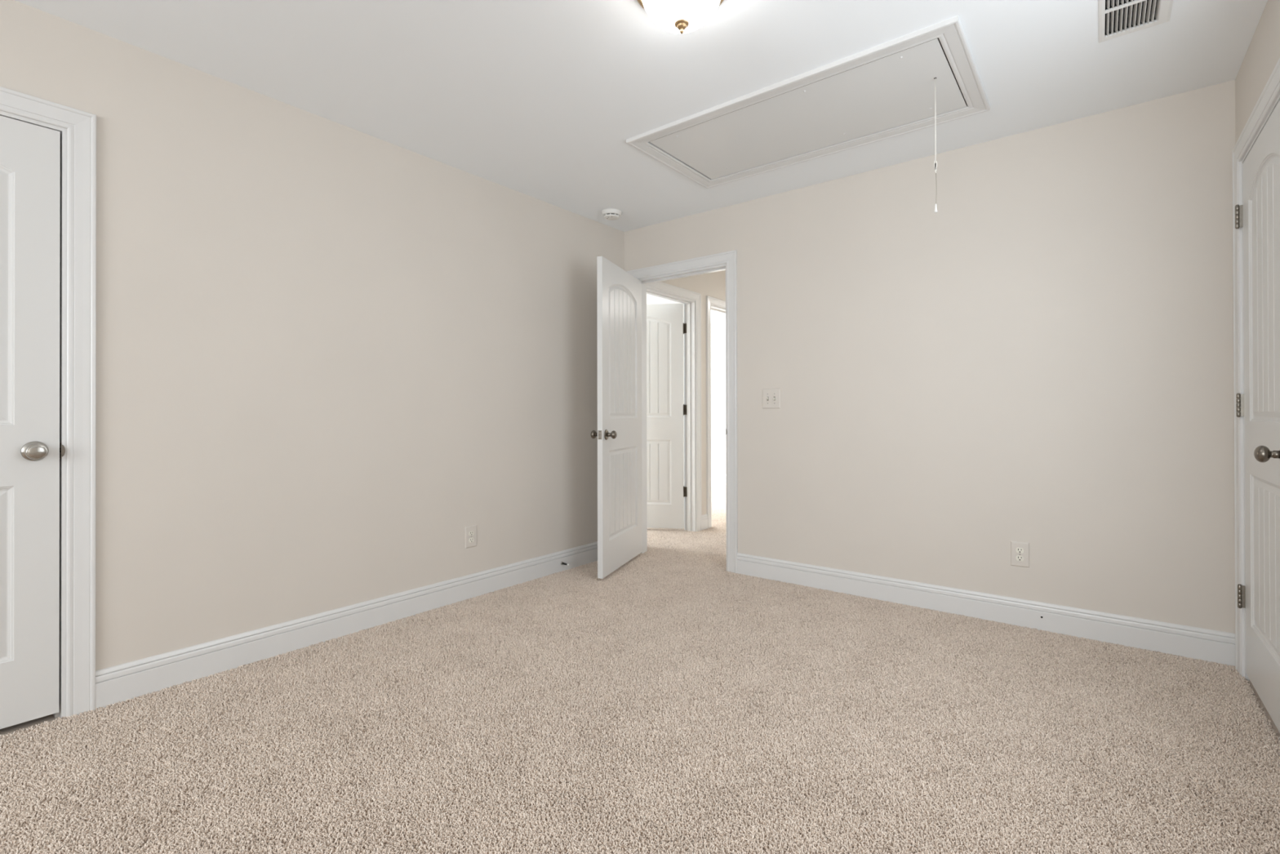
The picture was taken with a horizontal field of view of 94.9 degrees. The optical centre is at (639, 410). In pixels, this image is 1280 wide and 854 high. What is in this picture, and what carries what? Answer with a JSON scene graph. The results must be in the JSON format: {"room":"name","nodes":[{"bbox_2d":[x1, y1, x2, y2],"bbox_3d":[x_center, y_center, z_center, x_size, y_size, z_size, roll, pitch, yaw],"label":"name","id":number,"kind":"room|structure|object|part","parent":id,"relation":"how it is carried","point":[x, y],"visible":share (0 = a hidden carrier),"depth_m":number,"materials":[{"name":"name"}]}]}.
{"room":"empty bedroom","nodes":[
{"label":"empty bedroom","id":0,"kind":"room"},
{"bbox_2d":[0,0,725,670],"bbox_3d":[-0.913,-0.145,3.552,0.127,2.452,11.180,0,0,38],"label":"wall","id":1,"kind":"structure","parent":0,"point":[329,353],"depth_m":2.66,"materials":[{"name":"paint"}]},
{"bbox_2d":[0,115,60,728],"bbox_3d":[-2.268,0.035,1.763,0.154,2.023,0.770,0,0,38],"label":"door","id":2,"kind":"structure","parent":1,"relation":"in","point":[30,153],"depth_m":1.99,"materials":[{"name":"white paint"}]},
{"bbox_3d":[-2.034,0.136,1.978,0.051,0.056,0.056,0,0,38],"label":"knob","id":3,"kind":"part","parent":2,"relation":"part of","materials":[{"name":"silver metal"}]},
{"bbox_2d":[0,86,96,717],"bbox_3d":[-2.302,0.005,1.784,0.149,2.143,0.940,0,0,38],"label":"door frame","id":4,"kind":"structure","parent":1,"relation":"attached to","point":[77,128],"depth_m":2.07,"materials":[{"name":"white paint"}]},
{"bbox_3d":[-2.030,0.139,2.063,0.035,0.056,0.010,0,0,38],"label":"strike plate","id":5,"kind":"part","parent":4,"relation":"part of","materials":[{"name":"grey metal"}]},
{"bbox_2d":[95,541,597,709],"bbox_3d":[-1.034,1.010,3.293,0.014,0.141,3.003,0,0,38],"label":"baseboard","id":6,"kind":"structure","parent":1,"relation":"attached to","point":[129,680],"depth_m":2.66,"materials":[{"name":"white paint"}]},
{"bbox_2d":[465,524,476,548],"bbox_3d":[-0.972,0.723,3.380,0.008,0.122,0.078,0,0,38],"label":"wall outlet","id":7,"kind":"object","parent":1,"relation":"attached to","point":[471,531],"visible":1,"depth_m":3.38,"materials":[{"name":"grey plastic"}]},
{"bbox_2d":[468,537,474,542],"bbox_3d":[-0.970,0.742,3.379,0.003,0.027,0.034,0,0,38],"label":"receptacle","id":8,"kind":"object","parent":7,"relation":"attached to","point":[471,540],"depth_m":3.38,"materials":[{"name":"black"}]},
{"bbox_2d":[468,530,474,535],"bbox_3d":[-0.970,0.703,3.379,0.003,0.027,0.034,0,0,38],"label":"receptacle","id":9,"kind":"object","parent":7,"relation":"attached to","point":[470,532],"depth_m":3.38,"materials":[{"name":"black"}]},
{"bbox_2d":[701,513,707,529],"bbox_3d":[0.583,1.014,5.343,0.014,0.141,0.110,0,0,38],"label":"baseboard","id":10,"kind":"structure","parent":1,"relation":"attached to","point":[704,517],"depth_m":5.34,"materials":[{"name":"white paint"}]},
{"bbox_2d":[706,295,725,528],"bbox_3d":[0.863,0.014,5.812,0.149,2.143,0.972,0,0,38],"label":"door frame","id":11,"kind":"structure","parent":1,"relation":"attached to","point":[714,304],"depth_m":5.41,"materials":[{"name":"white paint"}]},
{"bbox_2d":[0,482,1279,853],"bbox_3d":[-0.460,1.104,3.227,7.400,0.050,11.600,0,0,38],"label":"floor","id":12,"kind":"structure","parent":0,"point":[11,729],"depth_m":1.71,"materials":[{"name":"beige carpet"}]},
{"bbox_2d":[0,484,1279,853],"bbox_3d":[-0.197,1.070,2.929,4.856,0.014,11.218,0,0,38],"label":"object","id":13,"kind":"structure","parent":12,"relation":"on","point":[1064,677],"depth_m":1.88,"materials":[{"name":"beige carpet"}]},
{"bbox_2d":[14,0,1267,323],"bbox_3d":[-0.466,-1.423,3.237,7.400,0.100,11.600,0,0,38],"label":"ceiling","id":14,"kind":"structure","parent":0,"point":[540,100],"depth_m":2.34,"materials":[{"name":"white paint"}]},
{"bbox_2d":[601,208,622,220],"bbox_3d":[-0.196,-1.349,4.045,0.140,0.044,0.140,0,0,38],"label":"smoke detector","id":15,"kind":"object","parent":14,"relation":"attached to","point":[611,214],"visible":1,"depth_m":4.00,"materials":[{"name":"white plastic"}]},
{"bbox_2d":[636,0,724,34],"bbox_3d":[0.134,-1.296,1.885,0.306,0.168,0.306,0,0,38],"label":"ceiling light","id":16,"kind":"object","parent":14,"relation":"attached to","point":[675,16],"visible":1,"depth_m":1.86,"materials":[{"name":"white glass"}]},
{"bbox_2d":[626,16,990,188],"bbox_3d":[0.760,-1.370,2.820,1.499,0.020,0.775,0,0,38],"label":"attic hatch","id":17,"kind":"object","parent":14,"relation":"attached to","point":[885,91],"visible":1,"depth_m":2.69,"materials":[{"name":"white paint"}]},
{"bbox_2d":[933,78,937,213],"bbox_3d":[1.220,-1.097,2.424,0.012,0.554,0.012,0,0,-25],"label":"pull cord","id":18,"kind":"object","parent":17,"relation":"hanging from","point":[935,164],"visible":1,"depth_m":2.42,"materials":[{"name":"white fabric"}]},
{"bbox_3d":[1.220,-1.203,2.425,0.004,0.342,0.004,0,0,-29],"label":"cord","id":19,"kind":"part","parent":18,"relation":"part of","materials":[{"name":"white fabric"}]},
{"bbox_2d":[1098,0,1173,43],"bbox_3d":[1.672,-1.407,1.980,0.199,0.064,0.407,0,0,38],"label":"ceiling vent","id":20,"kind":"object","parent":14,"relation":"in","point":[1117,18],"visible":1,"depth_m":2.07,"materials":[{"name":"white metal"}]},
{"bbox_2d":[646,293,684,526],"bbox_3d":[-0.650,-0.135,6.329,2.890,2.452,0.090,0,0,38],"label":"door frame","id":21,"kind":"structure","parent":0,"point":[651,300],"depth_m":5.53,"materials":[{"name":"paint"}]},
{"bbox_2d":[646,303,687,528],"bbox_3d":[0.031,0.044,5.340,0.799,2.023,0.176,0,0,8],"label":"door","id":22,"kind":"structure","parent":21,"relation":"in","point":[666,328],"depth_m":5.30,"materials":[{"name":"white paint"}]},
{"bbox_2d":[711,321,725,474],"bbox_3d":[1.967,-0.132,8.450,4.600,2.452,0.115,0,0,38],"label":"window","id":23,"kind":"structure","parent":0,"point":[717,329],"depth_m":8.98,"materials":[{"name":"paint"}]},
{"bbox_2d":[711,473,725,483],"bbox_3d":[1.831,1.024,8.472,4.150,0.141,0.014,0,0,38],"label":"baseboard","id":24,"kind":"structure","parent":23,"relation":"attached to","point":[715,477],"depth_m":8.96,"materials":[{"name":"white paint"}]},
{"bbox_2d":[624,80,1235,633],"bbox_3d":[1.221,-0.150,3.512,3.538,2.452,0.115,0,0,38],"label":"wall","id":25,"kind":"structure","parent":0,"point":[1042,357],"depth_m":2.95,"materials":[{"name":"paint"}]},
{"bbox_2d":[590,256,642,578],"bbox_3d":[-0.122,0.040,4.057,0.176,2.023,0.799,0,0,19],"label":"door","id":26,"kind":"structure","parent":25,"relation":"in","point":[619,293],"depth_m":3.94,"materials":[{"name":"white paint"}]},
{"bbox_3d":[-0.285,0.150,3.765,0.062,0.054,0.054,0,0,19],"label":"knob","id":27,"kind":"part","parent":26,"relation":"part of","materials":[{"name":"grey metal"}]},
{"bbox_3d":[-0.252,0.150,3.689,0.025,0.057,0.001,0,0,20],"label":"latch plate","id":28,"kind":"part","parent":26,"relation":"part of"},
{"bbox_3d":[-0.178,0.150,3.727,0.062,0.054,0.054,0,0,19],"label":"knob","id":29,"kind":"part","parent":26,"relation":"part of","materials":[{"name":"grey metal"}]},
{"bbox_2d":[626,249,737,573],"bbox_3d":[0.536,0.011,4.632,1.087,2.143,1.071,0,0,38],"label":"door frame","id":30,"kind":"structure","parent":25,"relation":"attached to","point":[727,261],"depth_m":4.44,"materials":[{"name":"white paint"}]},
{"bbox_2d":[762,388,780,408],"bbox_3d":[0.831,-0.079,3.731,0.124,0.126,0.019,0,0,38],"label":"light switch","id":31,"kind":"object","parent":25,"relation":"attached to","point":[771,397],"visible":1,"depth_m":3.73,"materials":[{"name":"grey plastic"}]},
{"bbox_2d":[736,552,1235,666],"bbox_3d":[1.565,1.003,3.158,2.342,0.141,0.015,0,0,38],"label":"baseboard","id":32,"kind":"structure","parent":25,"relation":"attached to","point":[1195,642],"depth_m":2.92,"materials":[{"name":"white paint"}]},
{"bbox_2d":[1010,540,1029,567],"bbox_3d":[1.885,0.710,2.913,0.078,0.122,0.008,0,0,38],"label":"wall outlet","id":33,"kind":"object","parent":25,"relation":"attached to","point":[1020,551],"visible":1,"depth_m":2.91,"materials":[{"name":"grey plastic"}]},
{"bbox_2d":[1015,555,1023,560],"bbox_3d":[1.883,0.730,2.911,0.034,0.027,0.003,0,0,38],"label":"receptacle","id":34,"kind":"object","parent":33,"relation":"attached to","point":[1018,557],"depth_m":2.91,"materials":[{"name":"white plastic"}]},
{"bbox_2d":[1015,546,1023,553],"bbox_3d":[1.883,0.691,2.911,0.034,0.027,0.003,0,0,38],"label":"receptacle","id":35,"kind":"object","parent":33,"relation":"attached to","point":[1018,549],"depth_m":2.91,"materials":[{"name":"white plastic"}]},
{"bbox_2d":[937,37,960,89],"bbox_3d":[1.002,-1.489,2.598,2.300,0.020,1.000,0,0,38],"label":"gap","id":36,"kind":"structure","parent":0,"point":[938,37],"depth_m":2.49,"materials":[{"name":"black"}]},
{"bbox_2d":[1235,0,1279,142],"bbox_3d":[0.435,-0.163,-0.272,0.115,2.452,6.815,0,0,38],"label":"wall","id":37,"kind":"structure","parent":0,"point":[1262,55],"depth_m":2.10,"materials":[{"name":"paint"}]},
{"bbox_2d":[1232,57,1279,680],"bbox_3d":[2.229,-0.004,2.021,0.149,2.143,0.889,0,0,38],"label":"door frame","id":38,"kind":"structure","parent":37,"relation":"attached to","point":[1269,97],"depth_m":2.35,"materials":[{"name":"white paint"}]},
{"bbox_2d":[1235,99,1279,732],"bbox_3d":[2.175,0.026,2.069,0.102,2.023,0.719,0,0,38],"label":"door","id":39,"kind":"structure","parent":37,"relation":"in","point":[1259,214],"depth_m":2.08,"materials":[{"name":"white paint"}]},
{"bbox_3d":[1.975,0.136,1.847,0.060,0.054,0.054,0,0,38],"label":"knob","id":40,"kind":"part","parent":39,"relation":"part of","materials":[{"name":"grey metal"}]}
]}

